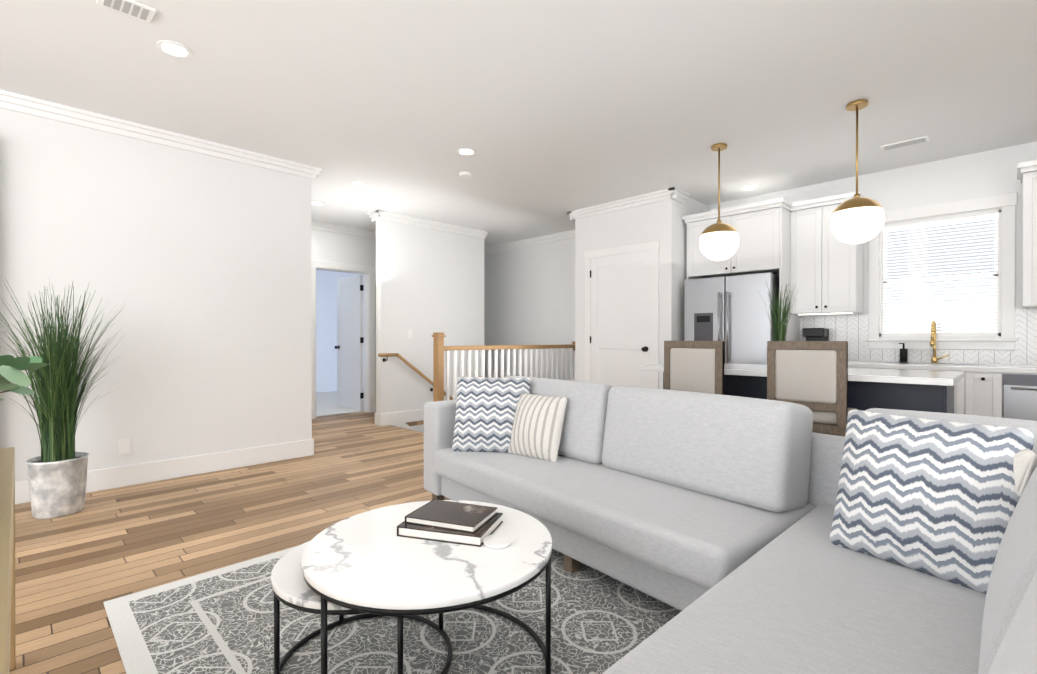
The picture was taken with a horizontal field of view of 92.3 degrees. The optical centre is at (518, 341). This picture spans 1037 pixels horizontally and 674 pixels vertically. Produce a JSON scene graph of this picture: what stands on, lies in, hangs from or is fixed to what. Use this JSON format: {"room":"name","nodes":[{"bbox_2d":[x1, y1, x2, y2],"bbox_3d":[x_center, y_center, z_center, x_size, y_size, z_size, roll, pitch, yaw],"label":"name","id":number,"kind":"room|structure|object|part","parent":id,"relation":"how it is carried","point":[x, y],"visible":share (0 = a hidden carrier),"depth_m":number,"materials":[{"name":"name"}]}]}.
{"room":"living room","nodes":[
{"label":"living room","id":0,"kind":"room"},
{"bbox_2d":[0,108,311,480],"bbox_3d":[-4.008,-0.276,2.977,0.150,2.800,5.480,0,0,45],"label":"wall","id":1,"kind":"structure","parent":0,"point":[199,264],"depth_m":4.00,"materials":[{"name":"white paint"}]},
{"bbox_2d":[119,438,129,454],"bbox_3d":[-3.040,0.812,3.843,0.008,0.120,0.070,0,0,45],"label":"electrical outlet plate","id":2,"kind":"object","parent":1,"relation":"attached to","point":[124,446],"visible":1,"depth_m":3.84,"materials":[{"name":"white plastic"}]},
{"bbox_2d":[0,90,321,180],"bbox_3d":[-3.905,-1.625,2.922,0.085,0.100,5.555,0,0,45],"label":"crown molding","id":3,"kind":"structure","parent":1,"relation":"attached to","point":[20,103],"depth_m":3.89,"materials":[{"name":"white paint"}]},
{"bbox_2d":[15,439,313,504],"bbox_3d":[-3.944,1.045,2.929,0.016,0.160,5.496,0,0,45],"label":"baseboard","id":4,"kind":"structure","parent":1,"relation":"attached to","point":[119,476],"depth_m":4.11,"materials":[{"name":"white paint"}]},
{"bbox_2d":[10,389,450,673],"bbox_3d":[-1.776,1.145,3.704,13.200,0.072,9.650,0,0,45],"label":"floor","id":5,"kind":"structure","parent":0,"point":[74,572],"depth_m":3.04,"materials":[{"name":"brown wood"}]},
{"bbox_2d":[0,347,46,673],"bbox_3d":[-1.397,0.541,0.750,2.062,1.186,1.039,0,0,45],"label":"console table","id":6,"kind":"object","parent":5,"relation":"on","point":[11,366],"visible":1,"depth_m":1.35,"materials":[{"name":"wood"}]},
{"bbox_2d":[0,347,46,400],"bbox_3d":[-1.754,0.158,1.415,0.616,0.425,0.599,0,0,45],"label":"table plant","id":7,"kind":"object","parent":6,"relation":"on","point":[10,367],"depth_m":1.51,"materials":[{"name":"green plant"}]},
{"bbox_2d":[0,278,124,518],"bbox_3d":[-2.994,0.357,3.260,0.847,1.532,0.815,0,0,45],"label":"potted plant","id":8,"kind":"object","parent":5,"relation":"on","point":[57,472],"visible":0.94,"depth_m":3.19,"materials":[{"name":"green plant"}]},
{"bbox_2d":[104,546,680,673],"bbox_3d":[0.040,1.125,1.927,2.880,0.007,2.270,0,0,45],"label":"rug","id":9,"kind":"object","parent":5,"relation":"on","point":[219,621],"visible":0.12,"depth_m":1.93,"materials":[{"name":"grey fabric"}]},
{"bbox_2d":[271,540,452,673],"bbox_3d":[-0.529,0.937,1.737,0.600,0.365,0.600,0,0,45],"label":"coffee table","id":10,"kind":"object","parent":9,"relation":"on","point":[291,588],"visible":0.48,"depth_m":1.56,"materials":[{"name":"stone"}]},
{"bbox_2d":[301,499,551,673],"bbox_3d":[-0.296,0.869,1.702,0.820,0.502,0.820,0,0,45],"label":"coffee table","id":11,"kind":"object","parent":9,"relation":"on","point":[434,556],"visible":1,"depth_m":1.56,"materials":[{"name":"stone"}]},
{"bbox_3d":[-0.069,0.669,1.660,0.100,0.012,0.100,0,0,45],"label":"coaster dish","id":12,"kind":"part","parent":11,"relation":"part of","materials":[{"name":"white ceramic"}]},
{"bbox_2d":[432,332,574,401],"bbox_3d":[-0.058,0.501,6.736,0.120,1.215,2.618,0,0,45],"label":"stair railing","id":13,"kind":"object","parent":5,"relation":"on","point":[439,348],"visible":0.58,"depth_m":6.41,"materials":[{"name":"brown wood"}]},
{"bbox_2d":[664,341,723,394],"bbox_3d":[1.392,0.559,3.735,0.440,1.125,0.436,0,0,45],"label":"stool","id":14,"kind":"object","parent":5,"relation":"on","point":[693,366],"visible":0.31,"depth_m":3.56,"materials":[{"name":"beige fabric"}]},
{"bbox_2d":[424,376,1036,673],"bbox_3d":[0.238,0.686,1.999,3.340,0.885,2.609,0,0,45],"label":"sofa","id":15,"kind":"object","parent":5,"relation":"on","point":[745,535],"visible":1,"depth_m":1.71,"materials":[{"name":"fabric"}]},
{"bbox_2d":[684,272,795,363],"bbox_3d":[2.425,0.218,5.544,0.960,1.790,0.750,0,0,45],"label":"fridge","id":16,"kind":"object","parent":5,"relation":"on","point":[748,311],"depth_m":5.16,"materials":[{"name":"silver metal"}]},
{"bbox_2d":[724,376,766,398],"bbox_3d":[1.968,0.682,4.054,0.470,0.875,0.588,0,0,45],"label":"base cabinet","id":17,"kind":"object","parent":5,"relation":"on","point":[742,386],"depth_m":3.82,"materials":[{"name":"black wood"}]},
{"bbox_2d":[767,341,857,436],"bbox_3d":[1.911,0.561,3.220,0.440,1.125,0.436,0,0,45],"label":"stool","id":18,"kind":"object","parent":5,"relation":"on","point":[812,376],"visible":0.62,"depth_m":3.03,"materials":[{"name":"beige fabric"}]},
{"bbox_2d":[815,380,855,435],"bbox_3d":[2.301,0.683,3.723,0.470,0.875,0.588,0,0,45],"label":"base cabinet","id":19,"kind":"object","parent":5,"relation":"on","point":[851,383],"depth_m":3.34,"materials":[{"name":"black wood"}]},
{"bbox_2d":[848,364,855,367],"bbox_3d":[3.355,0.679,4.751,0.570,0.875,0.621,0,0,45],"label":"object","id":20,"kind":"object","parent":5,"relation":"on","point":[849,365],"depth_m":4.59,"materials":[{"name":"white stone"}]},
{"bbox_2d":[856,380,955,413],"bbox_3d":[2.634,0.685,3.392,0.470,0.875,0.588,0,0,45],"label":"base cabinet","id":21,"kind":"object","parent":5,"relation":"on","point":[914,397],"depth_m":3.16,"materials":[{"name":"black wood"}]},
{"bbox_2d":[640,364,963,387],"bbox_3d":[2.033,0.226,3.785,1.980,0.040,0.900,0,0,45],"label":"countertop","id":22,"kind":"structure","parent":21,"relation":"on","point":[865,375],"depth_m":3.24,"materials":[{"name":"white stone"}]},
{"bbox_2d":[936,368,975,414],"bbox_3d":[3.682,0.680,4.427,0.570,0.875,0.621,0,0,45],"label":"base cabinet","id":23,"kind":"object","parent":5,"relation":"on","point":[966,390],"depth_m":4.04,"materials":[{"name":"white wood"}]},
{"bbox_2d":[976,368,1003,417],"bbox_3d":[3.902,0.681,4.207,0.273,0.875,0.621,0,0,45],"label":"base cabinet","id":24,"kind":"object","parent":5,"relation":"on","point":[989,385],"depth_m":3.95,"materials":[{"name":"white wood"}]},
{"bbox_2d":[1004,372,1036,420],"bbox_3d":[4.211,0.683,3.900,0.710,0.875,0.621,0,0,45],"label":"dishwasher","id":25,"kind":"object","parent":5,"relation":"on","point":[1020,388],"depth_m":3.82,"materials":[{"name":"silver metal"}]},
{"bbox_2d":[848,360,1036,371],"bbox_3d":[4.364,0.226,3.743,4.230,0.040,0.627,0,0,45],"label":"countertop","id":26,"kind":"structure","parent":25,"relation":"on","point":[859,363],"depth_m":4.28,"materials":[{"name":"white stone"}]},
{"bbox_2d":[930,321,947,363],"bbox_3d":[3.821,0.016,4.521,0.126,0.371,0.221,0,0,45],"label":"faucet","id":27,"kind":"object","parent":26,"relation":"on","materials":[{"name":"gold metal"}]},
{"bbox_2d":[316,270,363,392],"bbox_3d":[-4.766,-0.305,9.946,0.050,2.800,4.600,0,0,45],"label":"wall","id":28,"kind":"structure","parent":0,"point":[326,330],"depth_m":10.60,"materials":[{"name":"white paint"}]},
{"bbox_2d":[311,229,375,411],"bbox_3d":[-2.221,-0.296,7.896,0.150,2.800,4.020,0,0,45],"label":"wall","id":29,"kind":"structure","parent":0,"point":[339,248],"depth_m":7.42,"materials":[{"name":"white paint"}]},
{"bbox_2d":[311,260,375,418],"bbox_3d":[-2.649,-0.025,7.449,0.174,2.260,1.040,0,0,45],"label":"door frame","id":30,"kind":"structure","parent":29,"relation":"attached to","point":[369,332],"depth_m":7.70,"materials":[{"name":"white paint"}]},
{"bbox_2d":[311,221,375,238],"bbox_3d":[-2.511,-1.645,7.439,0.075,0.100,2.970,0,0,45],"label":"crown molding","id":31,"kind":"structure","parent":29,"relation":"attached to","point":[315,225],"depth_m":7.34,"materials":[{"name":"white paint"}]},
{"bbox_2d":[335,275,363,410],"bbox_3d":[-2.744,0.027,8.094,0.822,2.128,0.190,0,0,45],"label":"hall door","id":32,"kind":"structure","parent":29,"relation":"in","point":[349,348],"depth_m":8.04,"materials":[{"name":"white paint"}]},
{"bbox_2d":[376,219,483,432],"bbox_3d":[-0.841,0.905,7.566,0.120,5.200,2.850,0,0,45],"label":"wall","id":33,"kind":"structure","parent":0,"point":[429,282],"depth_m":6.95,"materials":[{"name":"white paint"}]},
{"bbox_2d":[375,409,423,425],"bbox_3d":[-1.232,1.027,7.098,0.046,0.160,1.666,0,0,45],"label":"baseboard","id":34,"kind":"structure","parent":33,"relation":"attached to","point":[383,419],"depth_m":6.72,"materials":[{"name":"white paint"}]},
{"bbox_2d":[390,416,415,430],"bbox_3d":[-0.801,2.049,7.514,0.016,2.112,2.727,0,0,45],"label":"trim","id":35,"kind":"structure","parent":33,"relation":"attached to","point":[397,422],"depth_m":6.69,"materials":[{"name":"white paint"}]},
{"bbox_2d":[408,330,411,337],"bbox_3d":[-1.487,-0.099,6.819,0.010,0.120,0.070,0,0,45],"label":"switch plate","id":36,"kind":"object","parent":33,"relation":"attached to","point":[409,333],"visible":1,"depth_m":6.82,"materials":[{"name":"white plastic"}]},
{"bbox_2d":[378,353,452,399],"bbox_3d":[-1.239,0.677,7.011,0.096,1.043,1.642,0,0,45],"label":"handrail","id":37,"kind":"object","parent":33,"relation":"attached to","point":[405,361],"depth_m":6.70,"materials":[{"name":"brown wood"}]},
{"bbox_2d":[372,210,487,238],"bbox_3d":[-1.152,-1.643,7.125,0.105,0.100,1.950,0,0,45],"label":"crown molding","id":38,"kind":"structure","parent":33,"relation":"attached to","point":[378,214],"depth_m":6.96,"materials":[{"name":"white paint"}]},
{"bbox_2d":[0,0,1036,246],"bbox_3d":[-1.776,-1.709,3.692,13.200,0.060,9.650,0,0,45],"label":"ceiling","id":39,"kind":"structure","parent":0,"point":[552,112],"depth_m":3.30,"materials":[{"name":"white paint"}]},
{"bbox_2d":[96,0,155,22],"bbox_3d":[-1.951,-1.666,2.478,0.140,0.014,0.220,0,0,45],"label":"ceiling vent","id":40,"kind":"object","parent":39,"relation":"in","point":[138,10],"visible":1,"depth_m":2.48,"materials":[{"name":"white plastic"}]},
{"bbox_2d":[156,40,191,57],"bbox_3d":[-1.973,-1.671,2.854,0.170,0.008,0.170,0,0,45],"label":"recessed light","id":41,"kind":"object","parent":39,"relation":"in","point":[174,49],"visible":1,"depth_m":2.85,"materials":[{"name":"white plastic"}]},
{"bbox_2d":[311,201,324,204],"bbox_3d":[-2.450,-1.685,6.079,0.170,0.008,0.170,0,0,45],"label":"recessed light","id":42,"kind":"object","parent":39,"relation":"in","point":[317,203],"visible":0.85,"depth_m":6.08,"materials":[{"name":"white plastic"}]},
{"bbox_2d":[350,181,366,186],"bbox_3d":[-1.709,-1.682,5.324,0.170,0.008,0.170,0,0,45],"label":"recessed light","id":43,"kind":"object","parent":39,"relation":"in","point":[358,183],"visible":0.98,"depth_m":5.30,"materials":[{"name":"white plastic"}]},
{"bbox_2d":[459,171,471,177],"bbox_3d":[-0.527,-1.667,4.990,0.130,0.035,0.130,0,0,45],"label":"smoke detector","id":44,"kind":"object","parent":39,"relation":"attached to","point":[465,174],"visible":1,"depth_m":4.96,"materials":[{"name":"white plastic"}]},
{"bbox_2d":[457,148,475,155],"bbox_3d":[-0.461,-1.678,4.411,0.170,0.008,0.170,0,0,45],"label":"recessed light","id":45,"kind":"object","parent":39,"relation":"in","point":[466,151],"visible":1,"depth_m":4.40,"materials":[{"name":"white plastic"}]},
{"bbox_2d":[699,143,738,260],"bbox_3d":[1.724,-1.185,4.279,0.320,0.988,0.320,0,0,45],"label":"pendant light","id":46,"kind":"object","parent":39,"relation":"hanging from","point":[719,240],"visible":1,"depth_m":4.18,"materials":[{"name":"white glass"}]},
{"bbox_2d":[741,185,757,189],"bbox_3d":[2.530,-1.682,5.457,0.170,0.008,0.170,0,0,45],"label":"recessed light","id":47,"kind":"object","parent":39,"relation":"in","point":[749,187],"visible":0.98,"depth_m":5.44,"materials":[{"name":"white plastic"}]},
{"bbox_2d":[830,99,884,243],"bbox_3d":[2.388,-1.182,3.512,0.320,0.988,0.320,0,0,45],"label":"pendant light","id":48,"kind":"object","parent":39,"relation":"hanging from","point":[857,219],"visible":1,"depth_m":3.42,"materials":[{"name":"white glass"}]},
{"bbox_2d":[880,136,928,150],"bbox_3d":[3.268,-1.674,4.218,0.320,0.014,0.120,0,0,45],"label":"ceiling vent","id":49,"kind":"object","parent":39,"relation":"in","point":[905,143],"visible":0.98,"depth_m":4.20,"materials":[{"name":"white plastic"}]},
{"bbox_2d":[575,197,706,388],"bbox_3d":[1.542,-0.290,6.356,1.360,2.800,0.898,0,0,45],"label":"wall","id":50,"kind":"structure","parent":0,"point":[664,223],"depth_m":5.78,"materials":[{"name":"white paint"}]},
{"bbox_2d":[590,250,650,387],"bbox_3d":[1.199,0.026,6.000,0.864,2.148,0.086,0,0,45],"label":"closet door","id":51,"kind":"structure","parent":50,"relation":"in","point":[620,339],"depth_m":6.01,"materials":[{"name":"white paint"}]},
{"bbox_2d":[584,240,659,388],"bbox_3d":[1.223,-0.018,6.022,1.060,2.260,0.026,0,0,45],"label":"trim","id":52,"kind":"structure","parent":50,"relation":"attached to","point":[653,247],"depth_m":5.78,"materials":[{"name":"white paint"}]},
{"bbox_2d":[567,187,679,219],"bbox_3d":[1.198,-1.638,6.005,1.510,0.100,0.075,0,0,45],"label":"crown molding","id":53,"kind":"structure","parent":50,"relation":"attached to","point":[666,194],"depth_m":5.91,"materials":[{"name":"white paint"}]},
{"bbox_2d":[672,190,689,203],"bbox_3d":[1.836,-1.637,5.628,0.075,0.100,0.270,0,0,45],"label":"crown molding","id":54,"kind":"structure","parent":50,"relation":"attached to","point":[683,195],"depth_m":5.64,"materials":[{"name":"white paint"}]},
{"bbox_2d":[484,141,1036,380],"bbox_3d":[2.725,-0.288,5.921,9.950,2.800,0.150,0,0,45],"label":"wall","id":55,"kind":"structure","parent":0,"point":[529,295],"depth_m":7.66,"materials":[{"name":"white paint"}]},
{"bbox_2d":[484,230,574,253],"bbox_3d":[0.287,-1.648,8.180,3.000,0.100,0.075,0,0,45],"label":"crown molding","id":56,"kind":"structure","parent":55,"relation":"attached to","point":[567,234],"depth_m":8.24,"materials":[{"name":"white paint"}]},
{"bbox_2d":[688,204,787,279],"bbox_3d":[2.509,-1.064,5.588,0.970,0.654,0.617,0,0,45],"label":"upper cabinet","id":57,"kind":"object","parent":55,"relation":"attached to","point":[787,270],"depth_m":5.24,"materials":[{"name":"white wood"}]},
{"bbox_2d":[788,196,863,315],"bbox_3d":[3.169,-0.837,5.123,0.584,1.105,0.347,0,0,45],"label":"upper cabinet","id":58,"kind":"object","parent":55,"relation":"attached to","point":[826,273],"depth_m":5.01,"materials":[{"name":"white wood"}]},
{"bbox_2d":[865,192,1017,349],"bbox_3d":[3.935,-0.601,4.682,1.084,1.353,0.200,0,0,45],"label":"window","id":59,"kind":"structure","parent":55,"relation":"in","point":[1005,299],"depth_m":4.54,"materials":[{"name":"white paint"}]},
{"bbox_2d":[883,213,997,332],"bbox_3d":[3.937,-0.602,4.684,0.830,1.047,0.045,0,0,45],"label":"window blinds","id":60,"kind":"object","parent":59,"relation":"attached to","point":[944,222],"visible":0.88,"depth_m":4.65,"materials":[{"name":"white plastic"}]},
{"bbox_2d":[1020,164,1036,311],"bbox_3d":[4.493,-0.831,3.807,0.900,1.105,0.347,0,0,45],"label":"upper cabinet","id":61,"kind":"object","parent":55,"relation":"attached to","point":[1028,174],"depth_m":3.97,"materials":[{"name":"white wood"}]},
{"label":"outside","id":62,"kind":"structure","parent":0,"visible":0},
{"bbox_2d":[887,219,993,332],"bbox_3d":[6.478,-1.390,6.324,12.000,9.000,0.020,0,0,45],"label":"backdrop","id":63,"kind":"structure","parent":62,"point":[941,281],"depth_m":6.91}
]}

